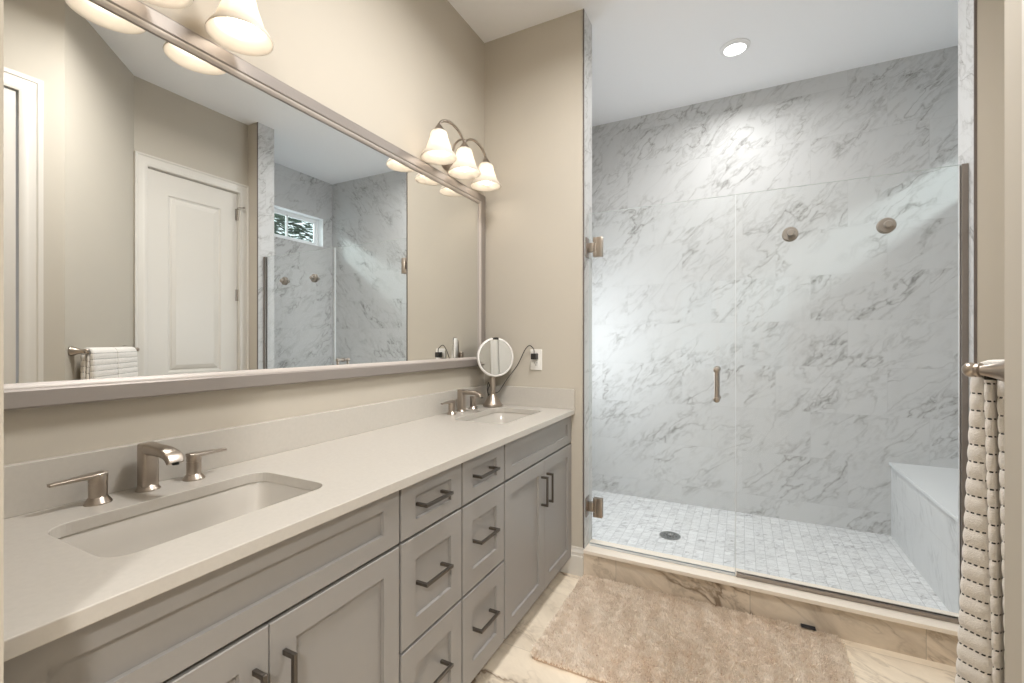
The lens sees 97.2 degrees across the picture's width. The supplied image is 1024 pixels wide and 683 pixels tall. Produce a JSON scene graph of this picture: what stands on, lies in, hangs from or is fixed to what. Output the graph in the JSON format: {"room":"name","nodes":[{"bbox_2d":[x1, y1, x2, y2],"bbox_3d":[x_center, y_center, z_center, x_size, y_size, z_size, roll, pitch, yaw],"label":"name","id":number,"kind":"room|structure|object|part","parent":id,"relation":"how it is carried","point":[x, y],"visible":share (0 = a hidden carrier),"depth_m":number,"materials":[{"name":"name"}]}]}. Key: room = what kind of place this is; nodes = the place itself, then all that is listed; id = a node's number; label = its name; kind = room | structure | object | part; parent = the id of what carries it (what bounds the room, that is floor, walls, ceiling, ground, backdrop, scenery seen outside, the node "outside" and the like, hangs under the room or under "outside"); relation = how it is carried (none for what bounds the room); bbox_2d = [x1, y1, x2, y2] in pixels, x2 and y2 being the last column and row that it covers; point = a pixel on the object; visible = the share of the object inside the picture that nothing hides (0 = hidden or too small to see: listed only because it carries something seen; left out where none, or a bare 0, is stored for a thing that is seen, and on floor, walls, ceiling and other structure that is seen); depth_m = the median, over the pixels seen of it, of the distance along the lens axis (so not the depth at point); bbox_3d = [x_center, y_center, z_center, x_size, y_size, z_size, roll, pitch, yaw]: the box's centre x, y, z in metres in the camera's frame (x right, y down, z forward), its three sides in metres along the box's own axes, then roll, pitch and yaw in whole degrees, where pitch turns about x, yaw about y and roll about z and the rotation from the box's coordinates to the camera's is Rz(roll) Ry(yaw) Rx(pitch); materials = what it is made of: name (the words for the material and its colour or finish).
{"room":"bathroom","nodes":[
{"label":"bathroom","id":0,"kind":"room"},
{"bbox_2d":[0,0,3,682],"bbox_3d":[-0.910,-0.258,0.601,0.747,2.965,0.125,0,0,27],"label":"wall","id":1,"kind":"structure","parent":0,"point":[1,1],"depth_m":0.49,"materials":[{"name":"beige paint"}]},
{"bbox_2d":[4,0,483,464],"bbox_3d":[-0.685,-0.258,1.735,0.120,2.965,2.350,0,0,27],"label":"wall","id":2,"kind":"structure","parent":0,"point":[395,69],"depth_m":1.69,"materials":[{"name":"beige paint"}]},
{"bbox_2d":[143,0,273,55],"bbox_3d":[-0.854,-0.935,1.056,0.195,0.207,0.583,0,0,27],"label":"vanity light","id":3,"kind":"object","parent":2,"relation":"attached to","point":[237,26],"visible":1,"depth_m":1.23,"materials":[{"name":"white glass"}]},
{"bbox_3d":[-0.839,-0.891,1.048,0.162,0.120,0.162,0,0,27],"label":"lamp shade","id":4,"kind":"part","parent":3,"relation":"part of","materials":[{"name":"white glass"}]},
{"bbox_3d":[-0.744,-0.891,1.236,0.162,0.120,0.162,0,0,27],"label":"lamp shade","id":5,"kind":"part","parent":3,"relation":"part of","materials":[{"name":"white glass"}]},
{"bbox_3d":[-0.744,-0.893,1.236,0.064,0.100,0.064,0,0,27],"label":"bulb","id":6,"kind":"part","parent":3,"relation":"part of","materials":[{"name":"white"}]},
{"bbox_2d":[4,0,485,410],"bbox_3d":[-0.623,-0.346,1.689,0.030,0.969,2.025,0,0,27],"label":"wall mirror","id":7,"kind":"object","parent":2,"relation":"attached to","point":[180,217],"visible":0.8,"depth_m":1.23,"materials":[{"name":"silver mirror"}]},
{"bbox_2d":[4,385,485,518],"bbox_3d":[-0.625,0.304,1.698,0.020,0.105,2.086,0,0,27],"label":"backsplash","id":8,"kind":"structure","parent":2,"relation":"attached to","point":[26,490],"depth_m":1.27,"materials":[{"name":"beige stone"}]},
{"bbox_2d":[421,119,500,190],"bbox_3d":[-0.250,-0.935,2.241,0.195,0.207,0.583,0,0,27],"label":"vanity light","id":9,"kind":"object","parent":2,"relation":"attached to","point":[438,151],"visible":1,"depth_m":2.19,"materials":[{"name":"white glass"}]},
{"bbox_3d":[-0.331,-0.891,2.046,0.162,0.120,0.162,0,0,27],"label":"lamp shade","id":10,"kind":"part","parent":9,"relation":"part of","materials":[{"name":"white glass"}]},
{"bbox_3d":[-0.331,-0.893,2.046,0.064,0.100,0.064,0,0,27],"label":"bulb","id":11,"kind":"part","parent":9,"relation":"part of","materials":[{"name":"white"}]},
{"bbox_3d":[-0.318,-0.938,2.275,0.043,0.140,0.112,0,0,27],"label":"plate","id":12,"kind":"part","parent":9,"relation":"part of","materials":[{"name":"silver metal"}]},
{"bbox_3d":[-0.275,-0.988,2.254,0.105,0.101,0.437,0,0,27],"label":"arm","id":13,"kind":"part","parent":9,"relation":"part of","materials":[{"name":"silver metal"}]},
{"bbox_3d":[-0.235,-0.891,2.233,0.162,0.120,0.162,0,0,27],"label":"lamp shade","id":14,"kind":"part","parent":9,"relation":"part of","materials":[{"name":"white glass"}]},
{"bbox_3d":[-0.235,-0.893,2.233,0.064,0.100,0.064,0,0,27],"label":"bulb","id":15,"kind":"part","parent":9,"relation":"part of","materials":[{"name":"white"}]},
{"bbox_3d":[-0.140,-0.891,2.421,0.162,0.120,0.162,0,0,27],"label":"lamp shade","id":16,"kind":"part","parent":9,"relation":"part of","materials":[{"name":"white glass"}]},
{"bbox_2d":[484,9,583,576],"bbox_3d":[0.135,-0.258,2.549,0.602,2.965,0.149,0,0,27],"label":"wall","id":17,"kind":"structure","parent":0,"point":[533,76],"depth_m":2.47,"materials":[{"name":"beige paint"}]},
{"bbox_2d":[486,385,574,408],"bbox_3d":[0.091,0.304,2.492,0.535,0.105,0.020,0,0,27],"label":"backsplash","id":18,"kind":"structure","parent":17,"relation":"attached to","point":[560,398],"depth_m":2.46,"materials":[{"name":"beige stone"}]},
{"bbox_2d":[530,349,541,369],"bbox_3d":[0.133,0.100,2.478,0.070,0.114,0.008,0,0,27],"label":"outlet","id":19,"kind":"object","parent":17,"relation":"attached to","point":[535,364],"visible":0.77,"depth_m":2.47,"materials":[{"name":"white plastic"}]},
{"bbox_2d":[487,345,537,395],"bbox_3d":[-0.003,0.186,2.496,0.295,0.332,0.053,0,0,20],"label":"power cord","id":20,"kind":"object","parent":19,"relation":"attached to","point":[534,355],"visible":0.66,"depth_m":2.49,"materials":[{"name":"black plastic"}]},
{"bbox_2d":[533,360,538,366],"bbox_3d":[0.132,0.121,2.476,0.034,0.035,0.003,0,0,27],"label":"socket","id":21,"kind":"object","parent":19,"relation":"attached to","point":[535,362],"depth_m":2.47,"materials":[{"name":"white plastic"}]},
{"bbox_2d":[583,9,583,547],"bbox_3d":[0.375,-0.329,2.361,0.006,2.823,0.005,0,0,27],"label":"trim","id":22,"kind":"structure","parent":17,"relation":"attached to","point":[583,9],"depth_m":2.36,"materials":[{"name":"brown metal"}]},
{"bbox_2d":[584,10,591,548],"bbox_3d":[0.141,-0.269,2.561,0.602,2.942,0.139,0,0,27],"label":"tile","id":23,"kind":"structure","parent":17,"relation":"attached to","point":[587,24],"depth_m":2.41,"materials":[{"name":"stone"}]},
{"bbox_2d":[585,194,735,575],"bbox_3d":[0.720,0.202,2.251,0.711,1.764,0.116,0,0,27],"label":"shower door","id":24,"kind":"structure","parent":23,"relation":"attached to","point":[595,506],"depth_m":2.33,"materials":[{"name":"clear glass"}]},
{"bbox_3d":[0.406,0.877,2.410,0.006,0.101,0.070,0,0,27],"label":"wall plate","id":25,"kind":"part","parent":24,"relation":"part of","materials":[{"name":"silver metal"}]},
{"bbox_3d":[0.406,-0.499,2.410,0.006,0.104,0.070,0,0,27],"label":"wall plate","id":26,"kind":"part","parent":24,"relation":"part of","materials":[{"name":"silver metal"}]},
{"bbox_3d":[0.965,0.200,2.125,0.030,0.166,0.116,0,0,27],"label":"pull handle","id":27,"kind":"part","parent":24,"relation":"part of","materials":[{"name":"silver metal"}]},
{"bbox_2d":[448,0,957,126],"bbox_3d":[-0.312,-1.790,0.132,5.200,0.100,7.353,0,0,27],"label":"ceiling","id":28,"kind":"structure","parent":0,"point":[649,56],"depth_m":2.57,"materials":[{"name":"white paint"}]},
{"bbox_2d":[720,38,750,56],"bbox_3d":[1.318,-1.732,2.667,0.164,0.016,0.164,0,0,27],"label":"recessed light","id":29,"kind":"object","parent":28,"relation":"in","point":[737,46],"visible":1,"depth_m":2.65,"materials":[{"name":"white plastic"}]},
{"bbox_2d":[471,490,956,682],"bbox_3d":[-0.330,1.264,0.097,5.200,0.123,7.273,0,0,27],"label":"floor","id":30,"kind":"structure","parent":0,"point":[873,564],"depth_m":2.47,"materials":[{"name":"tile"}]},
{"bbox_2d":[4,491,398,682],"bbox_3d":[-0.684,0.804,0.974,0.566,0.843,0.740,0,0,27],"label":"base cabinet","id":31,"kind":"object","parent":30,"relation":"on","point":[318,604],"visible":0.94,"depth_m":0.87,"materials":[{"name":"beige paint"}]},
{"bbox_3d":[-0.555,0.838,0.701,0.020,0.595,0.366,0,0,27],"label":"door","id":32,"kind":"part","parent":31,"relation":"part of","materials":[{"name":"beige paint"}]},
{"bbox_3d":[-0.461,0.671,0.825,0.034,0.133,0.009,0,0,27],"label":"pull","id":33,"kind":"part","parent":31,"relation":"part of","materials":[{"name":"grey metal"}]},
{"bbox_3d":[-0.433,0.671,0.881,0.034,0.133,0.009,0,0,27],"label":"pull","id":34,"kind":"part","parent":31,"relation":"part of","materials":[{"name":"grey metal"}]},
{"bbox_3d":[-0.388,0.838,1.029,0.020,0.595,0.365,0,0,27],"label":"door","id":35,"kind":"part","parent":31,"relation":"part of","materials":[{"name":"beige paint"}]},
{"bbox_2d":[395,464,460,682],"bbox_3d":[-0.449,0.804,1.436,0.566,0.843,0.294,0,0,27],"label":"base cabinet","id":36,"kind":"object","parent":30,"relation":"on","point":[429,545],"visible":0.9,"depth_m":1.31,"materials":[{"name":"beige paint"}]},
{"bbox_3d":[-0.236,0.682,1.327,0.020,0.286,0.286,0,0,27],"label":"drawer","id":37,"kind":"part","parent":36,"relation":"part of","materials":[{"name":"beige paint"}]},
{"bbox_3d":[-0.236,0.984,1.327,0.020,0.302,0.286,0,0,27],"label":"drawer","id":38,"kind":"part","parent":36,"relation":"part of","materials":[{"name":"beige paint"}]},
{"bbox_3d":[-0.236,0.458,1.327,0.020,0.146,0.286,0,0,27],"label":"drawer","id":39,"kind":"part","parent":36,"relation":"part of","materials":[{"name":"beige paint"}]},
{"bbox_3d":[-0.222,0.672,1.304,0.043,0.009,0.128,0,0,27],"label":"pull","id":40,"kind":"part","parent":36,"relation":"part of","materials":[{"name":"grey metal"}]},
{"bbox_3d":[-0.222,0.453,1.304,0.043,0.009,0.128,0,0,27],"label":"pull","id":41,"kind":"part","parent":36,"relation":"part of","materials":[{"name":"grey metal"}]},
{"bbox_3d":[-0.222,0.968,1.304,0.043,0.009,0.128,0,0,27],"label":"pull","id":42,"kind":"part","parent":36,"relation":"part of","materials":[{"name":"grey metal"}]},
{"bbox_2d":[458,445,503,682],"bbox_3d":[-0.316,0.804,1.697,0.566,0.843,0.290,0,0,27],"label":"base cabinet","id":43,"kind":"object","parent":30,"relation":"on","point":[482,476],"visible":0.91,"depth_m":1.57,"materials":[{"name":"beige paint"}]},
{"bbox_3d":[-0.103,0.682,1.588,0.020,0.286,0.282,0,0,27],"label":"drawer","id":44,"kind":"part","parent":43,"relation":"part of","materials":[{"name":"beige paint"}]},
{"bbox_3d":[-0.103,0.984,1.588,0.020,0.302,0.282,0,0,27],"label":"drawer","id":45,"kind":"part","parent":43,"relation":"part of","materials":[{"name":"beige paint"}]},
{"bbox_3d":[-0.103,0.458,1.588,0.020,0.146,0.282,0,0,27],"label":"drawer","id":46,"kind":"part","parent":43,"relation":"part of","materials":[{"name":"beige paint"}]},
{"bbox_3d":[-0.089,0.968,1.565,0.043,0.009,0.128,0,0,27],"label":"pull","id":47,"kind":"part","parent":43,"relation":"part of","materials":[{"name":"grey metal"}]},
{"bbox_3d":[-0.089,0.672,1.565,0.043,0.009,0.128,0,0,27],"label":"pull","id":48,"kind":"part","parent":43,"relation":"part of","materials":[{"name":"grey metal"}]},
{"bbox_3d":[-0.089,0.453,1.565,0.043,0.009,0.128,0,0,27],"label":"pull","id":49,"kind":"part","parent":43,"relation":"part of","materials":[{"name":"grey metal"}]},
{"bbox_2d":[502,416,570,638],"bbox_3d":[-0.078,0.804,2.164,0.566,0.843,0.757,0,0,27],"label":"base cabinet","id":50,"kind":"object","parent":30,"relation":"on","point":[537,464],"visible":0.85,"depth_m":1.98,"materials":[{"name":"beige paint"}]},
{"bbox_2d":[4,385,574,661],"bbox_3d":[-0.387,0.317,1.576,0.555,0.131,2.086,0,0,27],"label":"countertop","id":51,"kind":"structure","parent":50,"relation":"on","point":[349,459],"depth_m":1.03,"materials":[{"name":"beige stone"}]},
{"bbox_2d":[47,442,226,506],"bbox_3d":[-0.836,0.301,1.067,0.162,0.112,0.356,0,0,27],"label":"faucet","id":52,"kind":"object","parent":51,"relation":"on","point":[148,453],"visible":1,"depth_m":1.07,"materials":[{"name":"silver metal"}]},
{"bbox_3d":[-0.930,0.294,0.968,0.031,0.011,0.094,0,0,27],"label":"lever","id":53,"kind":"part","parent":52,"relation":"part of","materials":[{"name":"silver metal"}]},
{"bbox_3d":[-0.915,0.324,0.997,0.050,0.066,0.050,0,0,27],"label":"handle","id":54,"kind":"part","parent":52,"relation":"part of","materials":[{"name":"silver metal"}]},
{"bbox_3d":[-0.833,0.301,1.065,0.150,0.112,0.050,0,0,27],"label":"spout","id":55,"kind":"part","parent":52,"relation":"part of","materials":[{"name":"silver metal"}]},
{"bbox_3d":[-0.826,0.324,1.172,0.050,0.066,0.050,0,0,27],"label":"handle","id":56,"kind":"part","parent":52,"relation":"part of","materials":[{"name":"silver metal"}]},
{"bbox_3d":[-0.811,0.294,1.201,0.031,0.011,0.094,0,0,27],"label":"lever","id":57,"kind":"part","parent":52,"relation":"part of","materials":[{"name":"silver metal"}]},
{"bbox_2d":[59,482,310,556],"bbox_3d":[-0.672,0.461,0.988,0.314,0.157,0.484,0,0,27],"label":"undermount sink","id":58,"kind":"object","parent":51,"relation":"in","point":[144,531],"visible":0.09,"depth_m":1.06,"materials":[{"name":"grey ceramic"}]},
{"bbox_2d":[441,389,483,414],"bbox_3d":[-0.216,0.301,2.283,0.162,0.112,0.356,0,0,27],"label":"faucet","id":59,"kind":"object","parent":51,"relation":"on","point":[461,393],"visible":1,"depth_m":2.28,"materials":[{"name":"silver metal"}]},
{"bbox_3d":[-0.310,0.294,2.184,0.031,0.011,0.094,0,0,27],"label":"lever","id":60,"kind":"part","parent":59,"relation":"part of","materials":[{"name":"silver metal"}]},
{"bbox_3d":[-0.295,0.324,2.213,0.050,0.066,0.050,0,0,27],"label":"handle","id":61,"kind":"part","parent":59,"relation":"part of","materials":[{"name":"silver metal"}]},
{"bbox_3d":[-0.213,0.301,2.281,0.150,0.112,0.050,0,0,27],"label":"spout","id":62,"kind":"part","parent":59,"relation":"part of","materials":[{"name":"silver metal"}]},
{"bbox_3d":[-0.206,0.324,2.388,0.050,0.066,0.050,0,0,27],"label":"handle","id":63,"kind":"part","parent":59,"relation":"part of","materials":[{"name":"silver metal"}]},
{"bbox_2d":[477,337,513,407],"bbox_3d":[-0.108,0.167,2.482,0.212,0.379,0.109,0,0,-28],"label":"makeup mirror","id":64,"kind":"object","parent":51,"relation":"on","point":[495,357],"visible":1,"depth_m":2.45,"materials":[{"name":"silver metal"}]},
{"bbox_3d":[-0.106,0.178,2.484,0.030,0.233,0.030,0,0,27],"label":"stem","id":65,"kind":"part","parent":64,"relation":"part of","materials":[{"name":"silver metal"}]},
{"bbox_2d":[479,340,511,374],"bbox_3d":[-0.088,0.085,2.446,0.190,0.190,0.011,0,0,-25],"label":"mirror glass","id":66,"kind":"object","parent":64,"relation":"attached to","point":[495,356],"depth_m":2.44,"materials":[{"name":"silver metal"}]},
{"bbox_2d":[467,412,531,423],"bbox_3d":[-0.056,0.461,2.197,0.314,0.157,0.484,0,0,27],"label":"undermount sink","id":67,"kind":"object","parent":51,"relation":"in","point":[498,417],"visible":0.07,"depth_m":2.41,"materials":[{"name":"grey ceramic"}]},
{"bbox_3d":[0.051,0.838,1.891,0.020,0.595,0.378,0,0,27],"label":"door","id":68,"kind":"part","parent":50,"relation":"part of","materials":[{"name":"beige paint"}]},
{"bbox_3d":[0.147,0.671,2.020,0.034,0.133,0.009,0,0,27],"label":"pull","id":69,"kind":"part","parent":50,"relation":"part of","materials":[{"name":"grey metal"}]},
{"bbox_3d":[0.176,0.671,2.075,0.034,0.133,0.009,0,0,27],"label":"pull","id":70,"kind":"part","parent":50,"relation":"part of","materials":[{"name":"grey metal"}]},
{"bbox_3d":[0.222,0.838,2.225,0.020,0.595,0.369,0,0,27],"label":"door","id":71,"kind":"part","parent":50,"relation":"part of","materials":[{"name":"beige paint"}]},
{"bbox_2d":[659,531,680,539],"bbox_3d":[0.977,1.197,2.792,0.124,0.010,0.124,0,0,27],"label":"shower drain","id":72,"kind":"object","parent":30,"relation":"on","point":[669,535],"visible":1,"depth_m":2.79,"materials":[{"name":"silver metal"}]},
{"bbox_2d":[530,574,856,682],"bbox_3d":[0.704,1.210,1.794,1.120,0.028,0.704,0,0,27],"label":"bath rug","id":73,"kind":"object","parent":30,"relation":"on","point":[605,631],"visible":1,"depth_m":1.80,"materials":[{"name":"beige fabric"}]},
{"bbox_2d":[583,539,958,666],"bbox_3d":[1.076,1.155,2.075,1.505,0.140,0.155,0,0,27],"label":"shower curb","id":74,"kind":"object","parent":30,"relation":"on","point":[922,637],"visible":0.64,"depth_m":1.96,"materials":[{"name":"stone"}]},
{"bbox_2d":[736,163,968,623],"bbox_3d":[1.391,0.202,1.908,0.792,1.764,0.023,0,0,27],"label":"shower door frame","id":75,"kind":"structure","parent":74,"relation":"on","point":[963,168],"depth_m":1.73,"materials":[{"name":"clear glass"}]},
{"bbox_3d":[1.388,0.201,1.910,0.784,1.761,0.009,0,0,27],"label":"glass","id":76,"kind":"part","parent":75,"relation":"part of","materials":[{"name":"white"}]},
{"bbox_2d":[889,462,957,612],"bbox_3d":[2.337,0.975,2.158,0.582,0.454,1.138,0,0,27],"label":"shower bench","id":77,"kind":"object","parent":30,"relation":"on","point":[924,499],"visible":0.41,"depth_m":2.29,"materials":[{"name":"stone"}]},
{"bbox_3d":[2.337,0.756,2.158,0.582,0.017,1.138,0,0,27],"label":"seat","id":78,"kind":"part","parent":77,"relation":"part of","materials":[{"name":"white stone"}]},
{"bbox_2d":[592,46,957,535],"bbox_3d":[1.670,-0.258,3.193,2.952,2.965,0.100,0,0,27],"label":"wall","id":79,"kind":"structure","parent":0,"point":[847,330],"depth_m":3.06,"materials":[{"name":"stone"}]},
{"bbox_2d":[782,227,798,241],"bbox_3d":[1.227,-0.473,1.992,0.062,0.062,0.073,0,0,27],"label":"robe hook","id":80,"kind":"object","parent":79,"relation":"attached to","point":[789,234],"visible":1,"depth_m":1.98,"materials":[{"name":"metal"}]},
{"bbox_3d":[1.216,-0.473,1.970,0.029,0.029,0.024,0,0,27],"label":"knob","id":81,"kind":"part","parent":80,"relation":"part of","materials":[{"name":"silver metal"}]},
{"bbox_2d":[876,217,896,233],"bbox_3d":[1.526,-0.472,1.840,0.062,0.062,0.073,0,0,27],"label":"robe hook","id":82,"kind":"object","parent":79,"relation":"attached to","point":[885,225],"visible":1,"depth_m":1.83,"materials":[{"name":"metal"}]},
{"bbox_3d":[1.515,-0.472,1.818,0.029,0.029,0.024,0,0,27],"label":"knob","id":83,"kind":"part","parent":82,"relation":"part of","materials":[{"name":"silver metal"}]},
{"bbox_2d":[977,0,1004,362],"bbox_3d":[2.074,-0.258,1.569,0.717,2.965,0.135,0,0,27],"label":"wall","id":84,"kind":"structure","parent":0,"point":[990,13],"depth_m":1.66,"materials":[{"name":"beige paint"}]},
{"bbox_2d":[958,0,973,613],"bbox_3d":[2.029,-0.269,1.599,0.625,2.942,0.139,0,0,27],"label":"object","id":85,"kind":"structure","parent":84,"relation":"attached to","point":[965,7],"depth_m":1.75,"materials":[{"name":"stone"}]},
{"bbox_2d":[974,0,976,362],"bbox_3d":[1.720,-0.329,1.675,0.008,2.823,0.005,0,0,27],"label":"trim","id":86,"kind":"structure","parent":84,"relation":"attached to","point":[975,1],"depth_m":1.67,"materials":[{"name":"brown metal"}]},
{"bbox_2d":[1005,0,1021,682],"bbox_3d":[0.579,-0.258,0.181,0.120,2.965,1.148,0,0,27],"label":"wall","id":87,"kind":"structure","parent":0,"point":[1013,8],"depth_m":0.70,"materials":[{"name":"beige paint"}]},
{"bbox_2d":[1022,0,1023,682],"bbox_3d":[0.597,-0.018,0.230,0.132,2.485,0.882,0,0,27],"label":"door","id":88,"kind":"structure","parent":87,"relation":"in","point":[1022,0],"depth_m":0.65,"materials":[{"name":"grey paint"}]},
{"bbox_3d":[1.185,-0.257,0.802,0.638,2.965,0.509,0,0,27],"label":"wall","id":89,"kind":"structure","parent":0,"visible":0},
{"bbox_2d":[961,361,1004,381],"bbox_3d":[1.084,0.050,0.855,0.604,0.054,0.079,0,0,-18],"label":"towel bar","id":90,"kind":"object","parent":89,"relation":"attached to","point":[996,370],"visible":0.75,"depth_m":0.77,"materials":[{"name":"silver metal"}]},
{"bbox_2d":[955,359,1004,682],"bbox_3d":[0.952,0.464,0.844,0.244,0.863,0.101,0,0,-18],"label":"bath towel","id":91,"kind":"object","parent":90,"relation":"hanging from","point":[981,617],"visible":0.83,"depth_m":0.80,"materials":[{"name":"beige fabric"}]}
]}

